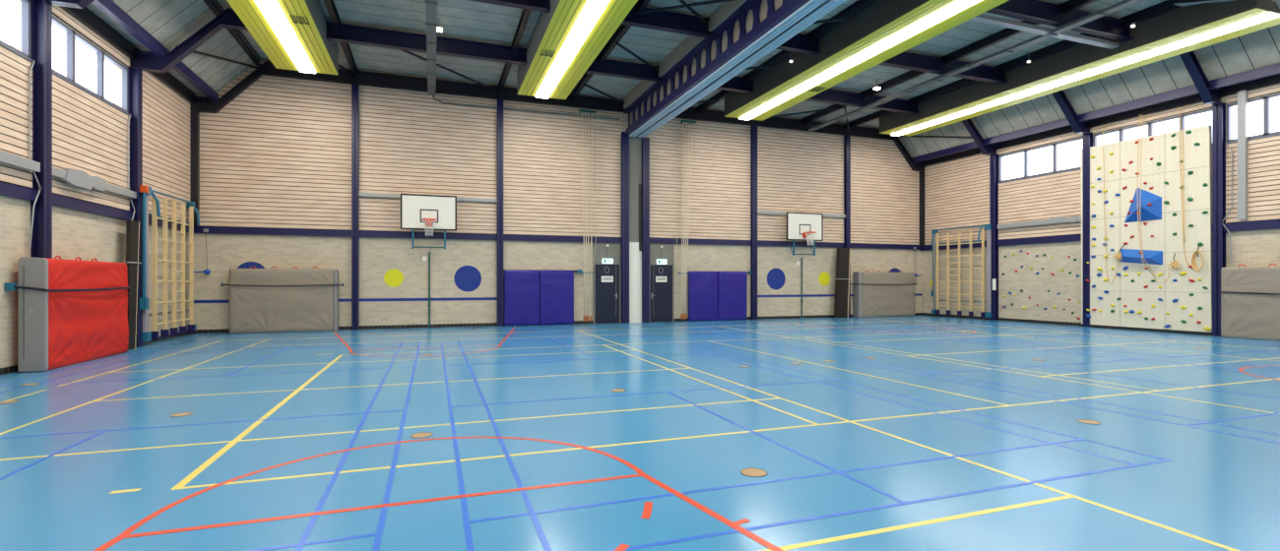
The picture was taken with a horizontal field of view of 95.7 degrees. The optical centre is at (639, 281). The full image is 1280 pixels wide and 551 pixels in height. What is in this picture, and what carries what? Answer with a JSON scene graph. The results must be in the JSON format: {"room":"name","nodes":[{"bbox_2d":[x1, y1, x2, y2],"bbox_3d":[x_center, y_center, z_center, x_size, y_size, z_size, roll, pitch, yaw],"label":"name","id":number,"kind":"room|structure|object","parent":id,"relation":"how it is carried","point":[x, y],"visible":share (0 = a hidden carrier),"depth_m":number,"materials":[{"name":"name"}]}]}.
{"room":"sports hall","nodes":[
{"label":"sports hall","id":0,"kind":"room"},
{"bbox_2d":[0,0,189,368],"bbox_3d":[-10.241,-3.044,6.794,0.300,9.400,24.500,0,0,-20],"label":"wall","id":1,"kind":"structure","parent":0,"point":[88,236],"depth_m":12.19,"materials":[{"name":"beige brick"}]},
{"bbox_2d":[0,45,32,189],"bbox_3d":[-10.986,-2.964,9.369,0.034,2.400,3.490,0,0,-20],"label":"wall panel","id":2,"kind":"object","parent":1,"relation":"attached to","point":[14,69],"depth_m":10.56,"materials":[{"name":"beige wood"}]},
{"bbox_2d":[0,0,34,63],"bbox_3d":[-11.021,-4.764,9.356,0.160,1.200,3.490,0,0,-20],"label":"window","id":3,"kind":"structure","parent":1,"relation":"in","point":[25,53],"depth_m":10.94,"materials":[{"name":"grey"}]},
{"bbox_2d":[28,61,41,253],"bbox_3d":[-11.496,-2.372,10.992,0.097,3.658,0.237,0,0,-20],"label":"cable conduit","id":4,"kind":"object","parent":1,"relation":"attached to","point":[32,64],"visible":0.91,"depth_m":10.89,"materials":[{"name":"grey metal"}]},
{"bbox_2d":[0,150,136,198],"bbox_3d":[-11.064,-2.184,9.951,0.120,0.360,10.200,0,0,-20],"label":"cable trunking","id":5,"kind":"object","parent":1,"relation":"attached to","point":[73,177],"depth_m":12.02,"materials":[{"name":"grey metal"}]},
{"bbox_2d":[52,73,129,211],"bbox_3d":[-12.251,-2.964,12.899,0.034,2.400,3.490,0,0,-20],"label":"wall panel","id":6,"kind":"object","parent":1,"relation":"attached to","point":[90,135],"depth_m":12.87,"materials":[{"name":"beige wood"}]},
{"bbox_2d":[52,15,129,116],"bbox_3d":[-12.286,-4.764,12.886,0.160,1.200,3.490,0,0,-20],"label":"window","id":7,"kind":"structure","parent":1,"relation":"in","point":[72,34],"depth_m":13.20,"materials":[{"name":"grey"}]},
{"bbox_2d":[52,4,129,67],"bbox_3d":[-12.251,-5.564,12.899,0.034,0.360,3.490,0,0,-20],"label":"wall panel","id":8,"kind":"object","parent":1,"relation":"attached to","point":[61,14],"depth_m":12.85,"materials":[{"name":"beige wood"}]},
{"bbox_2d":[0,182,189,233],"bbox_3d":[-10.053,-1.639,6.862,0.100,0.210,24.500,0,0,-20],"label":"trim","id":9,"kind":"structure","parent":1,"relation":"attached to","point":[9,190],"depth_m":12.22,"materials":[{"name":"blue metal"}]},
{"bbox_2d":[190,97,199,226],"bbox_3d":[-14.079,-3.769,18.307,0.200,4.050,0.165,0,0,-20],"label":"steel column","id":10,"kind":"structure","parent":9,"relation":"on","point":[194,114],"depth_m":18.24,"materials":[{"name":"metal"}]},
{"bbox_2d":[0,331,191,375],"bbox_3d":[-10.095,1.593,6.847,0.012,0.125,24.500,0,0,-20],"label":"baseboard","id":11,"kind":"structure","parent":1,"relation":"attached to","point":[11,369],"depth_m":10.64,"materials":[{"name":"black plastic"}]},
{"bbox_2d":[60,0,219,103],"bbox_3d":[-9.752,-5.824,6.970,0.740,0.400,24.500,0,0,-20],"label":"beam","id":12,"kind":"structure","parent":1,"relation":"attached to","point":[85,16],"depth_m":13.91,"materials":[{"name":"blue metal"}]},
{"bbox_2d":[142,70,190,222],"bbox_3d":[-13.549,-3.804,16.523,0.034,4.080,3.690,0,0,-20],"label":"wall panel","id":13,"kind":"object","parent":1,"relation":"attached to","point":[165,113],"depth_m":16.48,"materials":[{"name":"beige wood"}]},
{"bbox_2d":[139,185,199,341],"bbox_3d":[-13.275,-0.474,16.383,0.335,4.020,3.640,0,0,-20],"label":"wall bars","id":14,"kind":"object","parent":1,"relation":"attached to","point":[146,191],"visible":0.95,"depth_m":15.91,"materials":[{"name":"brown wood"}]},
{"bbox_2d":[193,69,922,329],"bbox_3d":[-0.231,-3.044,23.549,30.450,9.400,0.305,0,0,-20],"label":"wall","id":15,"kind":"structure","parent":0,"point":[393,276],"depth_m":21.09,"materials":[{"name":"beige brick"}]},
{"bbox_2d":[175,45,260,69],"bbox_3d":[-12.207,-6.529,16.951,0.080,0.948,3.886,0,0,-5],"label":"brace","id":16,"kind":"object","parent":15,"relation":"attached to","point":[194,51],"visible":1,"depth_m":17.04,"materials":[{"name":"blue paint"}]},
{"bbox_2d":[195,59,351,230],"bbox_3d":[-12.014,-4.554,19.154,4.600,5.580,0.034,0,0,-20],"label":"wall panel","id":17,"kind":"object","parent":15,"relation":"attached to","point":[278,155],"depth_m":19.16,"materials":[{"name":"beige wood"}]},
{"bbox_2d":[193,226,622,243],"bbox_3d":[-7.436,-1.654,20.758,14.400,0.220,0.100,0,0,-20],"label":"trim","id":18,"kind":"structure","parent":15,"relation":"attached to","point":[197,229],"depth_m":20.29,"materials":[{"name":"blue metal"}]},
{"bbox_2d":[357,68,498,234],"bbox_3d":[-7.513,-4.554,20.766,4.760,5.580,0.034,0,0,-20],"label":"wall panel","id":19,"kind":"object","parent":15,"relation":"attached to","point":[410,142],"depth_m":20.70,"materials":[{"name":"beige wood"}]},
{"bbox_2d":[358,192,497,202],"bbox_3d":[-7.491,-3.004,20.688,4.650,0.120,0.125,0,0,-20],"label":"rail","id":20,"kind":"object","parent":15,"relation":"attached to","point":[359,194],"visible":0.71,"depth_m":20.27,"materials":[{"name":"grey metal"}]},
{"bbox_2d":[400,193,456,250],"bbox_3d":[-7.366,-2.094,20.220,1.850,1.900,1.123,0,0,-20],"label":"basketball backboard","id":21,"kind":"object","parent":15,"relation":"attached to","point":[425,213],"visible":1,"depth_m":20.25,"materials":[{"name":"white plastic"}]},
{"bbox_2d":[503,269,581,325],"bbox_3d":[-3.667,0.586,22.053,3.010,2.100,0.184,0,0,-20],"label":"pad","id":22,"kind":"object","parent":15,"relation":"attached to","point":[531,296],"visible":0.98,"depth_m":21.94,"materials":[{"name":"blue plastic"}]},
{"bbox_2d":[192,313,922,333],"bbox_3d":[-0.179,1.593,23.405,29.850,0.125,0.012,0,0,-20],"label":"baseboard","id":23,"kind":"structure","parent":15,"relation":"attached to","point":[916,314],"depth_m":21.09,"materials":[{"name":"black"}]},
{"bbox_2d":[190,60,925,171],"bbox_3d":[-0.147,-6.314,23.316,29.850,1.820,0.220,0,0,-20],"label":"roof beam","id":24,"kind":"structure","parent":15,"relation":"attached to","point":[367,79],"depth_m":21.44,"materials":[{"name":"metal"}]},
{"bbox_2d":[503,85,622,237],"bbox_3d":[-2.938,-4.554,22.405,4.760,5.580,0.034,0,0,-20],"label":"wall panel","id":25,"kind":"object","parent":15,"relation":"attached to","point":[543,156],"depth_m":22.32,"materials":[{"name":"beige wood"}]},
{"bbox_2d":[578,109,595,114],"bbox_3d":[-2.074,-6.604,22.541,0.660,0.080,0.360,0,0,-20],"label":"rail","id":26,"kind":"object","parent":15,"relation":"attached to","point":[580,110],"visible":1,"depth_m":22.37,"materials":[{"name":"green metal"}]},
{"bbox_2d":[581,111,585,321],"bbox_3d":[-2.173,-2.514,22.378,0.158,8.100,0.100,0,0,-20],"label":"rope","id":27,"kind":"object","parent":26,"relation":"hanging from","point":[584,319],"visible":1,"depth_m":22.35,"materials":[{"name":"beige fabric"}]},
{"bbox_2d":[584,112,587,321],"bbox_3d":[-2.080,-2.514,22.411,0.092,8.100,0.093,0,0,3],"label":"rope","id":28,"kind":"object","parent":26,"relation":"hanging from","point":[585,112],"visible":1,"depth_m":22.38,"materials":[{"name":"beige fabric"}]},
{"bbox_2d":[586,112,589,321],"bbox_3d":[-2.005,-2.514,22.438,0.092,8.100,0.092,0,0,3],"label":"rope","id":29,"kind":"object","parent":26,"relation":"hanging from","point":[588,317],"visible":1,"depth_m":22.41,"materials":[{"name":"beige fabric"}]},
{"bbox_2d":[589,112,592,321],"bbox_3d":[-1.892,-2.514,22.479,0.092,8.100,0.093,0,0,-42],"label":"rope","id":30,"kind":"object","parent":26,"relation":"hanging from","point":[591,317],"visible":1,"depth_m":22.45,"materials":[{"name":"beige fabric"}]},
{"bbox_2d":[593,242,621,323],"bbox_3d":[-1.295,0.056,22.948,1.120,3.200,0.120,0,0,-20],"label":"door","id":31,"kind":"structure","parent":15,"relation":"in","point":[607,277],"depth_m":22.95,"materials":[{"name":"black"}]},
{"bbox_2d":[629,136,641,242],"bbox_3d":[-0.204,-3.719,23.370,0.580,4.250,0.060,0,0,-20],"label":"trim","id":32,"kind":"structure","parent":15,"relation":"attached to","point":[635,144],"depth_m":23.33,"materials":[{"name":"grey paint"}]},
{"bbox_2d":[629,242,641,322],"bbox_3d":[-0.204,0.031,23.370,0.580,3.250,0.060,0,0,-20],"label":"trim","id":33,"kind":"structure","parent":15,"relation":"attached to","point":[635,256],"depth_m":23.35,"materials":[{"name":"white paint"}]},
{"bbox_2d":[639,184,641,251],"bbox_3d":[0.019,-2.594,23.387,0.090,2.700,0.060,0,0,-20],"label":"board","id":34,"kind":"object","parent":15,"relation":"attached to","point":[640,185],"visible":1,"depth_m":23.36,"materials":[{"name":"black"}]},
{"bbox_2d":[649,244,673,322],"bbox_3d":[0.879,0.056,23.727,1.100,3.200,0.120,0,0,-20],"label":"door","id":35,"kind":"structure","parent":15,"relation":"in","point":[661,276],"depth_m":23.73,"materials":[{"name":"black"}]},
{"bbox_2d":[680,120,696,124],"bbox_3d":[1.956,-6.604,23.985,0.660,0.080,0.360,0,0,-20],"label":"rail","id":36,"kind":"object","parent":15,"relation":"attached to","point":[686,121],"visible":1,"depth_m":23.84,"materials":[{"name":"green metal"}]},
{"bbox_2d":[680,122,683,319],"bbox_3d":[1.717,-2.514,23.772,0.127,8.100,0.100,0,0,-20],"label":"rope","id":37,"kind":"object","parent":36,"relation":"hanging from","point":[682,122],"visible":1,"depth_m":23.75,"materials":[{"name":"beige fabric"}]},
{"bbox_2d":[682,122,686,319],"bbox_3d":[1.811,-2.514,23.805,0.207,8.100,0.100,0,0,-20],"label":"rope","id":38,"kind":"object","parent":36,"relation":"hanging from","point":[685,122],"visible":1,"depth_m":23.78,"materials":[{"name":"beige fabric"}]},
{"bbox_2d":[685,123,693,319],"bbox_3d":[1.999,-2.514,23.873,0.367,8.101,0.100,0,0,-20],"label":"rope","id":39,"kind":"object","parent":36,"relation":"hanging from","point":[692,123],"visible":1,"depth_m":23.84,"materials":[{"name":"beige fabric"}]},
{"bbox_2d":[645,106,750,240],"bbox_3d":[2.555,-4.554,24.373,4.910,5.580,0.034,0,0,-20],"label":"wall panel","id":40,"kind":"object","parent":15,"relation":"attached to","point":[719,205],"depth_m":24.37,"materials":[{"name":"beige wood"}]},
{"bbox_2d":[687,270,752,320],"bbox_3d":[3.455,0.586,24.603,3.100,2.100,0.187,0,0,-20],"label":"pad","id":41,"kind":"object","parent":15,"relation":"attached to","point":[712,295],"visible":1,"depth_m":24.48,"materials":[{"name":"blue plastic"}]},
{"bbox_2d":[641,237,922,250],"bbox_3d":[6.991,-1.689,25.927,14.650,0.230,0.100,0,0,-20],"label":"trim","id":42,"kind":"structure","parent":15,"relation":"attached to","point":[652,239],"depth_m":25.56,"materials":[{"name":"blue metal"}]},
{"bbox_2d":[757,117,844,243],"bbox_3d":[7.238,-4.554,26.050,4.840,5.580,0.034,0,0,-20],"label":"wall panel","id":43,"kind":"object","parent":15,"relation":"attached to","point":[799,171],"depth_m":25.98,"materials":[{"name":"beige wood"}]},
{"bbox_2d":[786,211,823,255],"bbox_3d":[7.297,-2.094,25.472,1.850,1.900,1.123,0,0,-20],"label":"basketball backboard","id":44,"kind":"object","parent":15,"relation":"attached to","point":[803,226],"visible":1,"depth_m":25.48,"materials":[{"name":"white plastic"}]},
{"bbox_2d":[850,125,919,245],"bbox_3d":[11.720,-4.554,27.656,4.480,5.580,0.034,0,0,-20],"label":"wall panel","id":45,"kind":"object","parent":15,"relation":"attached to","point":[884,188],"depth_m":27.58,"materials":[{"name":"beige wood"}]},
{"bbox_2d":[0,316,1279,550],"bbox_3d":[3.950,1.754,11.878,30.450,0.203,25.100,0,0,-20],"label":"floor","id":46,"kind":"structure","parent":0,"point":[947,439],"depth_m":6.04,"materials":[{"name":"blue plastic"}]},
{"bbox_2d":[4,256,131,372],"bbox_3d":[-11.639,0.573,12.028,0.579,2.167,3.398,0,0,-20],"label":"mat","id":47,"kind":"object","parent":46,"relation":"on","point":[71,312],"visible":1,"depth_m":11.35,"materials":[{"name":"red plastic"}]},
{"bbox_2d":[126,219,141,350],"bbox_3d":[-12.439,0.076,14.186,0.127,3.160,0.700,0,0,-20],"label":"bench","id":48,"kind":"object","parent":46,"relation":"on","point":[132,226],"visible":0.96,"depth_m":14.16,"materials":[{"name":"black"}]},
{"bbox_2d":[220,266,343,333],"bbox_3d":[-11.731,0.575,19.017,3.540,2.162,0.467,0,0,-20],"label":"mat","id":49,"kind":"object","parent":46,"relation":"on","point":[260,300],"visible":1,"depth_m":18.88,"materials":[{"name":"beige fabric"}]},
{"bbox_2d":[351,83,358,330],"bbox_3d":[-9.767,-2.559,19.852,0.200,8.430,0.165,0,0,-20],"label":"steel column","id":50,"kind":"structure","parent":46,"relation":"on","point":[354,87],"depth_m":19.77,"materials":[{"name":"metal"}]},
{"bbox_2d":[497,98,503,326],"bbox_3d":[-5.192,-2.559,21.491,0.220,8.430,0.165,0,0,-20],"label":"steel column","id":51,"kind":"structure","parent":46,"relation":"on","point":[499,100],"depth_m":21.41,"materials":[{"name":"metal"}]},
{"bbox_2d":[30,0,1092,327],"bbox_3d":[2.416,-2.784,16.162,29.850,8.880,0.240,0,0,-20],"label":"frame","id":52,"kind":"object","parent":46,"relation":"on","point":[40,10],"visible":0.71,"depth_m":14.35,"materials":[{"name":"paint"}]},
{"bbox_2d":[128,7,998,347],"bbox_3d":[1.151,-2.784,19.692,29.850,8.880,0.240,0,0,-20],"label":"frame","id":53,"kind":"object","parent":46,"relation":"on","point":[147,61],"visible":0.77,"depth_m":16.89,"materials":[{"name":"paint"}]},
{"bbox_2d":[621,131,629,323],"bbox_3d":[-0.598,-2.154,23.136,0.300,7.620,0.165,0,0,-20],"label":"steel column","id":54,"kind":"structure","parent":46,"relation":"on","point":[624,138],"depth_m":23.06,"materials":[{"name":"metal"}]},
{"bbox_2d":[641,137,649,322],"bbox_3d":[0.231,-2.074,23.433,0.280,7.460,0.165,0,0,-20],"label":"steel column","id":55,"kind":"structure","parent":46,"relation":"on","point":[645,141],"depth_m":23.36,"materials":[{"name":"blue metal"}]},
{"bbox_2d":[750,125,757,319],"bbox_3d":[4.947,-2.559,25.123,0.240,8.430,0.165,0,0,-20],"label":"steel column","id":56,"kind":"structure","parent":46,"relation":"on","point":[753,129],"depth_m":25.06,"materials":[{"name":"blue metal"}]},
{"bbox_2d":[740,467,767,477],"bbox_3d":[0.984,1.654,5.004,0.233,0.012,0.244,0,0,-20],"label":"socket","id":57,"kind":"object","parent":46,"relation":"on","point":[749,472],"visible":1,"depth_m":4.99,"materials":[{"name":"brown"}]},
{"bbox_2d":[832,248,851,318],"bbox_3d":[9.142,0.061,26.369,1.000,3.190,0.277,0,0,-20],"label":"bench","id":58,"kind":"object","parent":46,"relation":"on","point":[842,281],"visible":0.98,"depth_m":26.31,"materials":[{"name":"black wood"}]},
{"bbox_2d":[843,134,850,318],"bbox_3d":[9.598,-2.559,26.789,0.220,8.430,0.165,0,0,-20],"label":"steel column","id":59,"kind":"structure","parent":46,"relation":"on","point":[847,139],"depth_m":26.74,"materials":[{"name":"blue metal"}]},
{"bbox_2d":[850,270,917,318],"bbox_3d":[11.546,0.565,27.355,3.830,2.182,0.467,0,0,-20],"label":"mat","id":60,"kind":"object","parent":46,"relation":"on","point":[875,294],"visible":1,"depth_m":27.15,"materials":[{"name":"beige fabric"}]},
{"bbox_2d":[986,0,1225,336],"bbox_3d":[3.681,-2.784,12.631,29.850,8.880,0.240,0,0,-20],"label":"frame","id":61,"kind":"object","parent":46,"relation":"on","point":[1035,11],"visible":0.73,"depth_m":17.36,"materials":[{"name":"paint"}]},
{"bbox_2d":[424,0,619,120],"bbox_3d":[-1.005,-6.564,12.918,7.180,0.340,19.000,0,0,-20],"label":"cable tray","id":62,"kind":"object","parent":61,"relation":"hanging from","point":[430,5],"visible":1,"depth_m":17.18,"materials":[{"name":"grey"}]},
{"bbox_2d":[425,0,437,94],"bbox_3d":[-4.219,-6.694,11.687,0.260,0.080,18.850,0,0,-20],"label":"tray","id":63,"kind":"object","parent":62,"relation":"on","point":[430,5],"depth_m":16.11,"materials":[{"name":"grey metal"}]},
{"bbox_2d":[625,0,809,134],"bbox_3d":[3.601,-6.379,11.726,0.170,1.050,24.450,0,0,-20],"label":"beam","id":64,"kind":"structure","parent":61,"relation":"attached to","point":[773,18],"depth_m":15.96,"materials":[{"name":"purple metal"}]},
{"bbox_2d":[629,0,846,137],"bbox_3d":[3.959,-5.826,11.796,0.670,0.054,24.340,0,0,-20],"label":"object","id":65,"kind":"structure","parent":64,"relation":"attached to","point":[811,11],"depth_m":15.03,"materials":[{"name":"blue metal"}]},
{"bbox_2d":[808,0,1144,130],"bbox_3d":[10.649,-6.684,16.827,0.300,0.100,18.500,0,0,-20],"label":"cable tray","id":66,"kind":"object","parent":61,"relation":"hanging from","point":[1125,3],"visible":1,"depth_m":17.12,"materials":[{"name":"grey"}]},
{"bbox_2d":[968,13,1119,49],"bbox_3d":[10.852,-6.714,15.519,5.700,0.100,0.200,0,0,-20],"label":"crosswise trunking","id":67,"kind":"object","parent":66,"relation":"attached to","point":[982,18],"visible":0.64,"depth_m":15.38,"materials":[{"name":"grey metal"}]},
{"bbox_2d":[1080,125,1212,335],"bbox_3d":[16.938,-1.619,19.569,0.170,6.550,3.820,0,0,-20],"label":"wall","id":68,"kind":"structure","parent":46,"relation":"on","point":[1197,160],"depth_m":19.10,"materials":[{"name":"beige plastic"}]},
{"bbox_2d":[1120,249,1162,264],"bbox_3d":[16.766,-0.844,19.470,0.260,0.600,1.250,0,0,-20],"label":"volume","id":69,"kind":"object","parent":68,"relation":"attached to","point":[1151,257],"visible":1,"depth_m":19.37,"materials":[{"name":"blue plastic"}]},
{"bbox_2d":[1124,188,1161,222],"bbox_3d":[16.725,-2.624,19.407,0.380,1.160,1.100,0,0,-20],"label":"volume","id":70,"kind":"object","parent":68,"relation":"attached to","point":[1154,212],"visible":1,"depth_m":19.24,"materials":[{"name":"blue plastic"}]},
{"bbox_2d":[1137,114,1181,283],"bbox_3d":[16.873,-2.764,18.844,0.379,5.660,1.081,0,0,-20],"label":"rope","id":71,"kind":"object","parent":68,"relation":"hanging from","point":[1176,263],"visible":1,"depth_m":19.18,"materials":[{"name":"brown fabric"}]},
{"bbox_2d":[1178,129,1203,271],"bbox_3d":[17.261,-2.567,18.148,0.118,4.494,0.654,0,0,-20],"label":"rope","id":72,"kind":"object","parent":68,"relation":"hanging from","point":[1193,265],"visible":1,"depth_m":18.34,"materials":[{"name":"brown fabric"}]},
{"bbox_2d":[1218,263,1279,341],"bbox_3d":[18.069,0.575,15.902,0.514,2.162,3.392,0,0,-20],"label":"mat","id":73,"kind":"object","parent":46,"relation":"on","point":[1249,295],"visible":1,"depth_m":16.68,"materials":[{"name":"beige fabric"}]},
{"bbox_2d":[86,0,1279,157],"bbox_3d":[3.950,-6.744,11.878,30.450,1.560,25.100,0,0,-20],"label":"ceiling","id":74,"kind":"structure","parent":0,"point":[170,23],"depth_m":17.66,"materials":[{"name":"grey metal"}]},
{"bbox_2d":[202,0,261,65],"bbox_3d":[-8.358,-7.194,7.469,0.140,0.260,24.500,0,0,-20],"label":"beam","id":75,"kind":"structure","parent":74,"relation":"attached to","point":[211,4],"depth_m":16.97,"materials":[{"name":"metal"}]},
{"bbox_2d":[226,0,338,74],"bbox_3d":[-8.190,-6.884,12.097,1.704,0.870,12.324,0,0,-20],"label":"light strip","id":76,"kind":"object","parent":74,"relation":"attached to","point":[297,32],"visible":1,"depth_m":15.15,"materials":[{"name":"white paint"}]},
{"bbox_2d":[323,0,357,75],"bbox_3d":[-5.676,-7.194,8.430,0.140,0.260,24.500,0,0,-20],"label":"beam","id":77,"kind":"structure","parent":74,"relation":"attached to","point":[330,5],"depth_m":16.20,"materials":[{"name":"metal"}]},
{"bbox_2d":[498,8,531,91],"bbox_3d":[-1.100,-7.194,10.069,0.140,0.260,24.500,0,0,-20],"label":"beam","id":78,"kind":"structure","parent":74,"relation":"attached to","point":[525,16],"depth_m":17.11,"materials":[{"name":"metal"}]},
{"bbox_2d":[391,44,499,92],"bbox_3d":[-6.211,-6.944,19.073,0.079,0.279,5.122,0,0,22],"label":"brace","id":79,"kind":"object","parent":78,"relation":"attached to","point":[406,51],"visible":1,"depth_m":19.10,"materials":[{"name":"blue paint"}]},
{"bbox_2d":[516,0,638,99],"bbox_3d":[-1.374,-6.884,14.539,1.704,0.870,12.324,0,0,-20],"label":"light strip","id":80,"kind":"object","parent":74,"relation":"attached to","point":[541,80],"visible":1,"depth_m":15.90,"materials":[{"name":"white paint"}]},
{"bbox_2d":[570,0,651,99],"bbox_3d":[1.479,-7.194,10.993,0.140,0.260,24.500,0,0,-20],"label":"beam","id":81,"kind":"structure","parent":74,"relation":"attached to","point":[621,30],"depth_m":17.65,"materials":[{"name":"metal"}]},
{"bbox_2d":[639,0,734,13],"bbox_3d":[1.173,-7.064,14.813,2.500,0.080,0.080,0,0,17],"label":"brace","id":82,"kind":"object","parent":81,"relation":"attached to","point":[711,1],"visible":0.9,"depth_m":14.82,"materials":[{"name":"blue paint"}]},
{"bbox_2d":[622,0,747,109],"bbox_3d":[3.936,-7.114,11.873,1.100,0.420,24.500,0,0,-20],"label":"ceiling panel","id":83,"kind":"structure","parent":74,"relation":"attached to","point":[725,10],"depth_m":17.59,"materials":[{"name":"grey"}]},
{"bbox_2d":[629,0,782,125],"bbox_3d":[3.968,-6.384,11.874,0.600,1.040,24.480,0,0,-20],"label":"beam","id":84,"kind":"structure","parent":74,"relation":"attached to","point":[763,6],"depth_m":16.30,"materials":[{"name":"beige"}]},
{"bbox_2d":[696,0,879,113],"bbox_3d":[6.544,-7.194,12.807,0.140,0.260,24.500,0,0,-20],"label":"ceiling purlin","id":85,"kind":"structure","parent":74,"relation":"attached to","point":[858,6],"depth_m":17.04,"materials":[{"name":"blue paint"}]},
{"bbox_2d":[724,0,1009,121],"bbox_3d":[6.195,-6.884,17.250,1.724,0.870,12.324,0,0,-20],"label":"light strip","id":86,"kind":"object","parent":74,"relation":"attached to","point":[884,30],"visible":0.99,"depth_m":16.43,"materials":[{"name":"white paint"}]},
{"bbox_2d":[800,0,1097,125],"bbox_3d":[11.421,-7.194,14.554,0.140,0.260,24.500,0,0,-20],"label":"ceiling purlin","id":87,"kind":"structure","parent":74,"relation":"attached to","point":[1071,5],"depth_m":18.16,"materials":[{"name":"blue paint"}]},
{"bbox_2d":[844,0,1199,128],"bbox_3d":[13.671,-7.194,15.360,0.140,0.260,24.500,0,0,-20],"label":"ceiling purlin","id":88,"kind":"structure","parent":74,"relation":"attached to","point":[1164,7],"depth_m":18.41,"materials":[{"name":"blue paint"}]},
{"bbox_2d":[879,0,1279,136],"bbox_3d":[13.322,-6.884,19.803,1.704,0.870,12.324,0,0,-20],"label":"light strip","id":89,"kind":"object","parent":74,"relation":"attached to","point":[1186,29],"visible":0.98,"depth_m":17.38,"materials":[{"name":"white paint"}]},
{"bbox_2d":[1173,0,1279,8],"bbox_3d":[14.416,-6.808,14.182,2.082,0.432,0.461,0,0,23],"label":"ceiling beam","id":90,"kind":"structure","parent":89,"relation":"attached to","point":[1277,2],"depth_m":14.28,"materials":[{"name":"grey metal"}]},
{"bbox_2d":[922,92,1279,322],"bbox_3d":[18.142,-3.044,16.962,0.300,9.400,24.500,0,0,-20],"label":"wall","id":91,"kind":"structure","parent":0,"point":[1260,247],"depth_m":22.96,"materials":[{"name":"beige brick"}]},
{"bbox_2d":[924,153,989,245],"bbox_3d":[14.520,-3.804,26.579,0.034,4.080,3.690,0,0,-20],"label":"wall panel","id":92,"kind":"object","parent":91,"relation":"attached to","point":[957,191],"depth_m":26.54,"materials":[{"name":"beige wood"}]},
{"bbox_2d":[931,224,991,318],"bbox_3d":[14.444,-0.474,26.196,0.355,4.020,3.220,0,0,-20],"label":"wall bars","id":93,"kind":"object","parent":91,"relation":"attached to","point":[934,239],"visible":1,"depth_m":25.92,"materials":[{"name":"brown wood"}]},
{"bbox_2d":[922,313,1081,326],"bbox_3d":[17.995,1.593,16.910,0.012,0.125,24.500,0,0,-20],"label":"baseboard","id":94,"kind":"structure","parent":91,"relation":"attached to","point":[924,314],"depth_m":23.96,"materials":[{"name":"black wood"}]},
{"bbox_2d":[997,215,1081,228],"bbox_3d":[15.693,-2.354,22.910,0.100,0.260,3.350,0,0,-20],"label":"cable trunking","id":95,"kind":"object","parent":91,"relation":"attached to","point":[1058,220],"depth_m":22.63,"materials":[{"name":"grey metal"}]},
{"bbox_2d":[998,169,1081,240],"bbox_3d":[15.818,-2.964,22.955,0.034,2.400,3.490,0,0,-20],"label":"wall panel","id":96,"kind":"object","parent":91,"relation":"attached to","point":[1048,197],"depth_m":22.89,"materials":[{"name":"beige wood"}]},
{"bbox_2d":[997,136,1083,184],"bbox_3d":[15.853,-4.764,22.967,0.160,1.200,3.490,0,0,-20],"label":"window","id":97,"kind":"structure","parent":91,"relation":"in","point":[1055,146],"depth_m":23.00,"materials":[{"name":"grey"}]},
{"bbox_2d":[998,131,1083,155],"bbox_3d":[15.818,-5.564,22.955,0.034,0.360,3.490,0,0,-20],"label":"wall panel","id":98,"kind":"object","parent":91,"relation":"attached to","point":[1072,135],"depth_m":22.90,"materials":[{"name":"beige"}]},
{"bbox_2d":[911,63,1279,166],"bbox_3d":[17.653,-5.824,16.787,0.740,0.400,24.500,0,0,-20],"label":"beam","id":99,"kind":"structure","parent":91,"relation":"attached to","point":[1266,76],"depth_m":19.74,"materials":[{"name":"metal"}]},
{"bbox_2d":[920,219,1279,251],"bbox_3d":[17.954,-1.639,16.895,0.100,0.250,24.500,0,0,-20],"label":"trim","id":100,"kind":"structure","parent":91,"relation":"attached to","point":[1274,224],"depth_m":22.11,"materials":[{"name":"blue metal"}]},
{"bbox_2d":[919,162,925,246],"bbox_3d":[13.796,-3.769,28.293,0.200,4.050,0.165,0,0,-20],"label":"steel column","id":101,"kind":"structure","parent":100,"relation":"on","point":[922,173],"depth_m":28.22,"materials":[{"name":"black metal"}]},
{"bbox_2d":[1092,101,1212,133],"bbox_3d":[17.083,-5.564,19.424,0.034,0.360,3.490,0,0,-20],"label":"wall panel","id":102,"kind":"object","parent":91,"relation":"attached to","point":[1199,105],"depth_m":19.29,"materials":[{"name":"beige wood"}]},
{"bbox_2d":[1093,108,1212,146],"bbox_3d":[17.118,-4.764,19.437,0.160,1.200,3.490,0,0,-20],"label":"window","id":103,"kind":"structure","parent":91,"relation":"in","point":[1182,117],"depth_m":19.40,"materials":[{"name":"grey"}]},
{"bbox_2d":[1237,89,1247,219],"bbox_3d":[17.819,-3.744,17.123,0.120,3.800,0.180,0,0,-20],"label":"channel","id":104,"kind":"object","parent":91,"relation":"attached to","point":[1243,95],"visible":1,"depth_m":17.07,"materials":[{"name":"grey metal"}]},
{"bbox_2d":[1225,134,1279,223],"bbox_3d":[18.348,-2.964,15.894,0.034,2.400,3.490,0,0,-20],"label":"wall panel","id":105,"kind":"object","parent":91,"relation":"attached to","point":[1263,154],"depth_m":16.84,"materials":[{"name":"beige wood"}]},
{"bbox_2d":[1225,93,1279,144],"bbox_3d":[18.382,-4.764,15.906,0.160,1.200,3.490,0,0,-20],"label":"window","id":106,"kind":"structure","parent":91,"relation":"in","point":[1266,99],"depth_m":16.76,"materials":[{"name":"grey"}]},
{"bbox_2d":[1225,83,1279,104],"bbox_3d":[18.348,-5.564,15.894,0.034,0.360,3.490,0,0,-20],"label":"wall panel","id":107,"kind":"object","parent":91,"relation":"attached to","point":[1274,89],"depth_m":16.86,"materials":[{"name":"beige wood"}]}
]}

